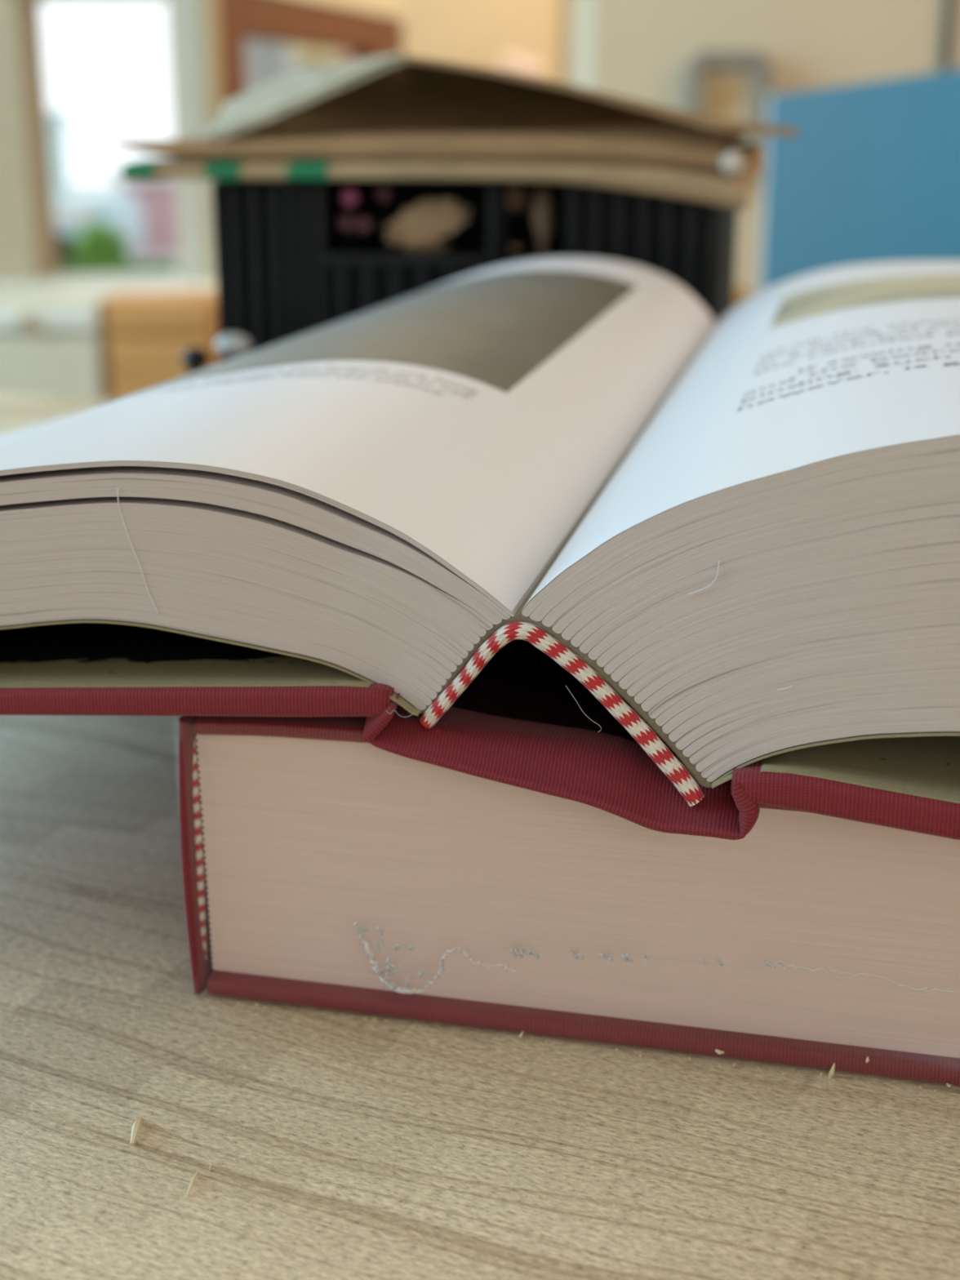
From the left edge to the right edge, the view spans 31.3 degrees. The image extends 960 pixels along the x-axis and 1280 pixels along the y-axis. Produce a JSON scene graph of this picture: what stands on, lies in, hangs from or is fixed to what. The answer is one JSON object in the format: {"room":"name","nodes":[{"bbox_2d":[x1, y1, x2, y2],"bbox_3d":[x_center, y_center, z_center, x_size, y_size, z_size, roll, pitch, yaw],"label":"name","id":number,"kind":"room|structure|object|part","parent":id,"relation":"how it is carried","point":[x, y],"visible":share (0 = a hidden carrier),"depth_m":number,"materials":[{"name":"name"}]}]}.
{"room":"study room","nodes":[
{"label":"study room","id":0,"kind":"room"},
{"bbox_2d":[292,0,407,19],"bbox_3d":[-0.264,-1.678,2.408,0.060,1.474,1.001,4,18,12],"label":"wall","id":1,"kind":"structure","parent":0,"point":[388,9],"depth_m":2.87,"materials":[{"name":"beige paint"}]},
{"bbox_2d":[394,0,568,83],"bbox_3d":[0.960,-1.372,3.135,2.279,2.490,0.100,0,17,0],"label":"wall","id":2,"kind":"structure","parent":0,"point":[480,33],"depth_m":3.16,"materials":[{"name":"beige paint"}]},
{"bbox_3d":[0.250,0.522,1.313,3.900,0.050,6.200,0,17,0],"label":"floor","id":3,"kind":"structure","parent":0,"visible":0},
{"bbox_2d":[0,289,119,400],"bbox_3d":[-0.546,-0.128,2.238,0.181,0.644,0.244,0,17,0],"label":"base cabinet","id":4,"kind":"object","parent":3,"relation":"on","point":[53,343],"visible":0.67,"depth_m":2.07,"materials":[{"name":"paint"}]},
{"bbox_3d":[-0.546,-0.383,2.042,0.020,0.020,0.020,0,17,0],"label":"knob","id":5,"kind":"part","parent":4,"relation":"part of","materials":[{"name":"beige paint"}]},
{"bbox_3d":[-0.545,-0.388,2.058,0.172,0.031,0.014,0,17,0],"label":"drawer","id":6,"kind":"part","parent":4,"relation":"part of","materials":[{"name":"beige paint"}]},
{"bbox_3d":[-0.545,-0.108,2.145,0.172,0.540,0.014,0,17,0],"label":"door","id":7,"kind":"part","parent":4,"relation":"part of","materials":[{"name":"beige paint"}]},
{"bbox_2d":[103,289,219,400],"bbox_3d":[-0.385,-0.131,2.249,0.136,0.644,0.222,0,17,0],"label":"cabinet","id":8,"kind":"object","parent":3,"relation":"on","point":[148,332],"visible":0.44,"depth_m":2.06,"materials":[{"name":"brown wood"}]},
{"bbox_3d":[-0.385,-0.387,2.061,0.124,0.032,0.014,0,17,0],"label":"drawer","id":9,"kind":"part","parent":8,"relation":"part of","materials":[{"name":"orange wood"}]},
{"bbox_3d":[-0.385,-0.223,2.112,0.124,0.300,0.014,0,17,0],"label":"drawer","id":10,"kind":"part","parent":8,"relation":"part of","materials":[{"name":"orange wood"}]},
{"bbox_2d":[0,333,959,1279],"bbox_3d":[-0.257,0.373,0.368,1.150,0.794,1.000,7,19,23],"label":"wooden table","id":11,"kind":"object","parent":3,"relation":"on","point":[100,1005],"depth_m":0.21,"materials":[{"name":"brown wood"}]},
{"bbox_2d":[129,1116,143,1145],"bbox_3d":[-0.043,0.061,0.213,0.001,0.002,0.006,0,17,0],"label":"wood splinter","id":12,"kind":"object","parent":11,"relation":"on","point":[137,1125],"visible":1,"depth_m":0.21,"materials":[{"name":"beige wood"}]},
{"bbox_2d":[186,1171,198,1198],"bbox_3d":[-0.034,0.064,0.203,0.001,0.001,0.005,2,17,5],"label":"wood splinter","id":13,"kind":"object","parent":11,"relation":"on","point":[193,1178],"visible":1,"depth_m":0.20,"materials":[{"name":"beige wood"}]},
{"bbox_2d":[181,346,209,373],"bbox_3d":[-0.093,-0.072,0.564,0.010,0.048,0.010,0,17,0],"label":"stopper","id":14,"kind":"object","parent":11,"relation":"on","point":[194,358],"visible":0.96,"depth_m":0.56,"materials":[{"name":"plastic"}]},
{"bbox_3d":[-0.093,-0.070,0.564,0.010,0.044,0.010,0,17,0],"label":"stem","id":15,"kind":"part","parent":14,"relation":"part of","materials":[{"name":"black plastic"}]},
{"bbox_3d":[-0.079,-0.072,0.553,0.011,0.054,0.011,-16,23,-41],"label":"grey cap","id":16,"kind":"part","parent":11,"relation":"part of","materials":[{"name":"grey metal"}]},
{"bbox_3d":[-0.079,-0.070,0.554,0.011,0.050,0.011,0,17,0],"label":"stem","id":17,"kind":"part","parent":11,"relation":"part of","materials":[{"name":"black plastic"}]},
{"bbox_2d":[0,1001,935,1272],"bbox_3d":[0.002,0.060,0.216,0.114,0.001,0.059,0,17,0],"label":"sawdust","id":18,"kind":"object","parent":11,"relation":"on","point":[238,1002],"visible":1,"depth_m":0.21,"materials":[{"name":"brown wood"}]},
{"bbox_2d":[212,179,737,362],"bbox_3d":[-0.005,-0.112,0.602,0.181,0.100,0.080,4,18,11],"label":"plastic crate","id":19,"kind":"object","parent":11,"relation":"on","point":[279,278],"visible":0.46,"depth_m":0.57,"materials":[{"name":"black plastic"}]},
{"bbox_2d":[121,143,764,211],"bbox_3d":[-0.007,-0.159,0.584,0.200,0.018,0.108,4,18,11],"label":"cardboard mailer","id":20,"kind":"object","parent":19,"relation":"on","point":[713,187],"visible":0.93,"depth_m":0.53,"materials":[{"name":"brown cardboard"}]},
{"bbox_2d":[113,123,745,175],"bbox_3d":[-0.008,-0.167,0.581,0.202,0.015,0.108,4,18,11],"label":"cardboard mailer","id":21,"kind":"object","parent":20,"relation":"on","point":[677,144],"visible":0.98,"depth_m":0.53,"materials":[{"name":"cardboard"}]},
{"bbox_2d":[199,52,798,141],"bbox_3d":[-0.004,-0.186,0.583,0.228,0.030,0.122,4,18,11],"label":"flap","id":22,"kind":"object","parent":21,"relation":"on","point":[395,90],"visible":0.92,"depth_m":0.63,"materials":[{"name":"brown cardboard"}]},
{"bbox_2d":[329,239,564,254],"bbox_3d":[0.001,-0.101,0.601,0.160,0.072,0.055,4,18,11],"label":"foam block","id":23,"kind":"object","parent":19,"relation":"in","point":[455,246],"visible":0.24,"depth_m":0.59,"materials":[{"name":"plastic"}]},
{"bbox_2d":[337,214,355,250],"bbox_3d":[-0.045,-0.137,0.576,0.006,0.012,0.006,0,17,0],"label":"bead","id":24,"kind":"object","parent":23,"relation":"on","point":[345,223],"visible":1,"depth_m":0.57,"materials":[{"name":"plastic"}]},
{"bbox_2d":[340,188,358,250],"bbox_3d":[-0.043,-0.141,0.575,0.006,0.020,0.006,0,17,0],"label":"bead","id":25,"kind":"object","parent":23,"relation":"on","point":[349,197],"visible":1,"depth_m":0.57,"materials":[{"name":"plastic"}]},
{"bbox_2d":[354,215,372,250],"bbox_3d":[-0.039,-0.137,0.575,0.006,0.012,0.006,0,17,0],"label":"bead","id":26,"kind":"object","parent":23,"relation":"on","point":[363,224],"visible":1,"depth_m":0.57,"materials":[{"name":"plastic"}]},
{"bbox_2d":[376,186,391,251],"bbox_3d":[-0.032,-0.141,0.572,0.005,0.021,0.005,0,17,0],"label":"bead","id":27,"kind":"object","parent":23,"relation":"on","point":[384,193],"visible":1,"depth_m":0.57,"materials":[{"name":"plastic"}]},
{"bbox_2d":[380,198,472,250],"bbox_3d":[-0.018,-0.140,0.576,0.031,0.017,0.018,0,17,0],"label":"paper wad","id":28,"kind":"object","parent":23,"relation":"on","point":[422,226],"visible":1,"depth_m":0.57,"materials":[{"name":"brown paper"}]},
{"bbox_2d":[507,184,528,251],"bbox_3d":[0.012,-0.140,0.568,0.008,0.022,0.014,0,17,0],"label":"paper twist","id":29,"kind":"object","parent":23,"relation":"on","point":[517,198],"visible":1,"depth_m":0.56,"materials":[{"name":"brown paper"}]},
{"bbox_2d":[530,186,553,252],"bbox_3d":[0.021,-0.140,0.566,0.008,0.022,0.013,0,17,0],"label":"paper twist","id":30,"kind":"object","parent":23,"relation":"on","point":[542,218],"visible":1,"depth_m":0.56,"materials":[{"name":"brown paper"}]},
{"bbox_2d":[178,715,959,1085],"bbox_3d":[0.072,-0.008,0.365,0.163,0.043,0.311,4,18,13],"label":"closed book","id":31,"kind":"object","parent":11,"relation":"on","point":[324,866],"visible":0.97,"depth_m":0.23,"materials":[{"name":"red paper"}]},
{"bbox_2d":[0,257,959,839],"bbox_3d":[0.036,-0.042,0.355,0.320,0.065,0.326,4,18,12],"label":"open book","id":32,"kind":"object","parent":31,"relation":"on","point":[569,528],"visible":1,"depth_m":0.23,"materials":[{"name":"paper"}]},
{"bbox_2d":[87,269,636,409],"bbox_3d":[-0.027,-0.066,0.397,0.104,0.025,0.174,4,18,12],"label":"printed photograph","id":33,"kind":"object","parent":32,"relation":"on","point":[508,339],"depth_m":0.35},
{"bbox_2d":[715,1048,724,1054],"bbox_3d":[0.032,0.055,0.228,0.001,0.001,0.001,0,17,0],"label":"chip","id":34,"kind":"object","parent":11,"relation":"on","point":[718,1051],"visible":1,"depth_m":0.23,"materials":[{"name":"beige wood"}]},
{"bbox_2d":[827,1062,835,1078],"bbox_3d":[0.046,0.057,0.225,0.001,0.003,0.001,0,17,0],"label":"chip","id":35,"kind":"object","parent":11,"relation":"on","point":[831,1073],"visible":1,"depth_m":0.23,"materials":[{"name":"beige wood"}]},
{"bbox_2d":[733,282,749,307],"bbox_3d":[0.155,0.045,1.542,0.120,0.725,0.160,0,17,0],"label":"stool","id":36,"kind":"object","parent":3,"relation":"on","point":[740,294],"visible":0.04,"depth_m":1.36,"materials":[{"name":"brown wood"}]},
{"bbox_2d":[566,0,959,297],"bbox_3d":[0.467,-0.747,1.961,0.707,1.990,0.512,0,17,0],"label":"wall","id":37,"kind":"structure","parent":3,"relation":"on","point":[639,50],"depth_m":1.75,"materials":[{"name":"paint"}]},
{"bbox_2d":[683,50,773,179],"bbox_3d":[0.253,-0.536,1.753,0.085,0.126,0.030,0,17,0],"label":"framed picture","id":38,"kind":"object","parent":37,"relation":"attached to","point":[728,85],"visible":0.55,"depth_m":1.74},
{"bbox_2d":[706,75,749,143],"bbox_3d":[0.253,-0.537,1.752,0.042,0.077,0.002,0,17,0],"label":"print","id":39,"kind":"object","parent":38,"relation":"attached to","point":[727,96],"depth_m":1.75},
{"bbox_3d":[0.650,-0.711,1.726,0.337,1.900,0.018,0,17,0],"label":"door","id":40,"kind":"part","parent":37,"relation":"part of","materials":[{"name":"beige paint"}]},
{"bbox_2d":[758,69,959,292],"bbox_3d":[0.256,0.056,1.237,0.180,0.885,0.390,-2,17,-8],"label":"divider","id":41,"kind":"object","parent":3,"relation":"on","point":[870,173],"visible":0.27,"depth_m":1.11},
{"bbox_3d":[0.063,-0.396,2.913,0.400,0.758,0.300,0,17,0],"label":"side table","id":42,"kind":"object","parent":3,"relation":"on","visible":0},
{"bbox_2d":[497,52,545,78],"bbox_3d":[0.063,-0.850,2.772,0.073,0.191,0.071,16,23,41],"label":"flower vase","id":43,"kind":"object","parent":42,"relation":"on","point":[512,62],"visible":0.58,"depth_m":2.73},
{"bbox_3d":[-1.017,-1.064,2.141,1.366,2.490,0.120,0,17,0],"label":"wall","id":44,"kind":"structure","parent":0,"visible":0},
{"bbox_2d":[0,272,216,292],"bbox_3d":[-0.511,-0.467,2.258,0.354,0.017,0.190,0,17,0],"label":"window sill","id":45,"kind":"structure","parent":44,"relation":"attached to","point":[120,282],"depth_m":2.20,"materials":[{"name":"beige paint"}]},
{"bbox_2d":[0,0,222,280],"bbox_3d":[-0.536,-0.681,2.234,0.404,0.470,0.130,0,17,0],"label":"window","id":46,"kind":"structure","parent":44,"relation":"in","point":[28,237],"depth_m":2.20,"materials":[{"name":"beige paint"}]},
{"bbox_3d":[-0.487,-0.868,2.196,0.183,0.090,0.070,0,17,0],"label":"head rail","id":47,"kind":"part","parent":46,"relation":"part of","materials":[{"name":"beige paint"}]},
{"bbox_3d":[-0.376,-0.684,2.243,0.040,0.470,0.090,0,17,0],"label":"sash","id":48,"kind":"part","parent":46,"relation":"part of","materials":[{"name":"beige paint"}]},
{"bbox_3d":[-0.345,-0.681,2.234,0.022,0.470,0.130,0,17,0],"label":"casing","id":49,"kind":"part","parent":46,"relation":"part of","materials":[{"name":"beige paint"}]},
{"bbox_2d":[217,0,403,104],"bbox_3d":[-0.258,-0.488,2.769,0.045,1.007,0.951,4,18,12],"label":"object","id":50,"kind":"structure","parent":44,"relation":"in","point":[281,21],"depth_m":2.48,"materials":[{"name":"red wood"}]},
{"bbox_3d":[-0.266,-0.584,2.693,0.006,0.666,0.649,4,18,12],"label":"pane","id":51,"kind":"part","parent":50,"relation":"part of","materials":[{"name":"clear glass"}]},
{"bbox_3d":[-0.267,-0.929,2.586,0.045,0.056,0.649,4,18,12],"label":"rail","id":52,"kind":"part","parent":50,"relation":"part of","materials":[{"name":"red wood"}]},
{"label":"outside","id":53,"kind":"structure","parent":0,"visible":0},
{"bbox_2d":[68,185,180,272],"bbox_3d":[-1.500,-1.884,8.105,9.000,0.050,11.400,0,17,0],"label":"ground","id":54,"kind":"structure","parent":53,"point":[73,189],"depth_m":12.76,"materials":[{"name":"white"}]},
{"bbox_2d":[47,111,70,198],"bbox_3d":[-2.743,-2.865,10.241,0.545,0.561,0.340,0,17,0],"label":"building","id":55,"kind":"structure","parent":54,"relation":"on","point":[55,119],"depth_m":10.18,"materials":[{"name":"white"}]},
{"bbox_2d":[53,191,146,268],"bbox_3d":[-1.415,-1.492,6.301,0.314,0.277,0.580,0,17,0],"label":"van","id":56,"kind":"object","parent":54,"relation":"on","point":[122,209],"visible":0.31,"depth_m":6.04,"materials":[{"name":"metal"}]},
{"bbox_3d":[-1.427,-1.498,6.017,0.155,0.059,0.012,0,17,0],"label":"panel","id":57,"kind":"part","parent":56,"relation":"part of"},
{"bbox_2d":[66,219,133,265],"bbox_3d":[-1.300,-1.327,5.853,0.218,0.221,0.193,0,17,0],"label":"bush","id":58,"kind":"object","parent":54,"relation":"on","point":[92,243],"visible":0.94,"depth_m":5.80,"materials":[{"name":"green plant"}]},
{"bbox_2d":[57,256,175,272],"bbox_3d":[-1.192,-1.147,5.454,0.376,0.110,0.530,0,17,0],"label":"grass","id":59,"kind":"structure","parent":54,"relation":"on","point":[103,266],"depth_m":5.52,"materials":[{"name":"green plant"}]},
{"bbox_2d":[107,164,179,262],"bbox_3d":[-1.240,-1.734,6.927,0.397,0.360,0.540,0,17,0],"label":"building","id":60,"kind":"structure","parent":54,"relation":"on","point":[157,199],"depth_m":6.71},
{"bbox_2d":[244,39,301,92],"bbox_3d":[-0.668,-1.471,5.176,0.309,0.893,0.440,0,17,0],"label":"shed","id":61,"kind":"object","parent":54,"relation":"on","point":[265,61],"visible":0.02,"depth_m":4.93,"materials":[{"name":"white"}]},
{"bbox_2d":[290,44,315,68],"bbox_3d":[-0.410,-1.050,4.071,0.057,0.741,0.057,0,17,0],"label":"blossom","id":62,"kind":"object","parent":54,"relation":"on","point":[303,53],"visible":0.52,"depth_m":3.96,"materials":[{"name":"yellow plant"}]},
{"bbox_3d":[-0.405,-1.035,4.076,0.021,0.711,0.012,0,17,0],"label":"stem","id":63,"kind":"part","parent":62,"relation":"part of","materials":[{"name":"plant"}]},
{"bbox_2d":[301,48,343,68],"bbox_3d":[-0.402,-1.695,5.840,0.518,0.928,0.440,0,17,0],"label":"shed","id":64,"kind":"object","parent":54,"relation":"on","point":[313,60],"visible":0.02,"depth_m":5.59,"materials":[{"name":"beige"}]},
{"bbox_2d":[315,47,340,63],"bbox_3d":[-0.357,-1.061,4.120,0.059,0.734,0.059,0,17,0],"label":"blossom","id":65,"kind":"object","parent":54,"relation":"on","point":[325,55],"visible":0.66,"depth_m":4.00,"materials":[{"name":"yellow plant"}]},
{"bbox_2d":[341,49,350,61],"bbox_3d":[-0.281,-1.015,3.978,0.064,0.730,0.067,0,17,0],"label":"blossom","id":66,"kind":"object","parent":54,"relation":"on","point":[345,55],"visible":0.16,"depth_m":3.86,"materials":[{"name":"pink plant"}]}
]}

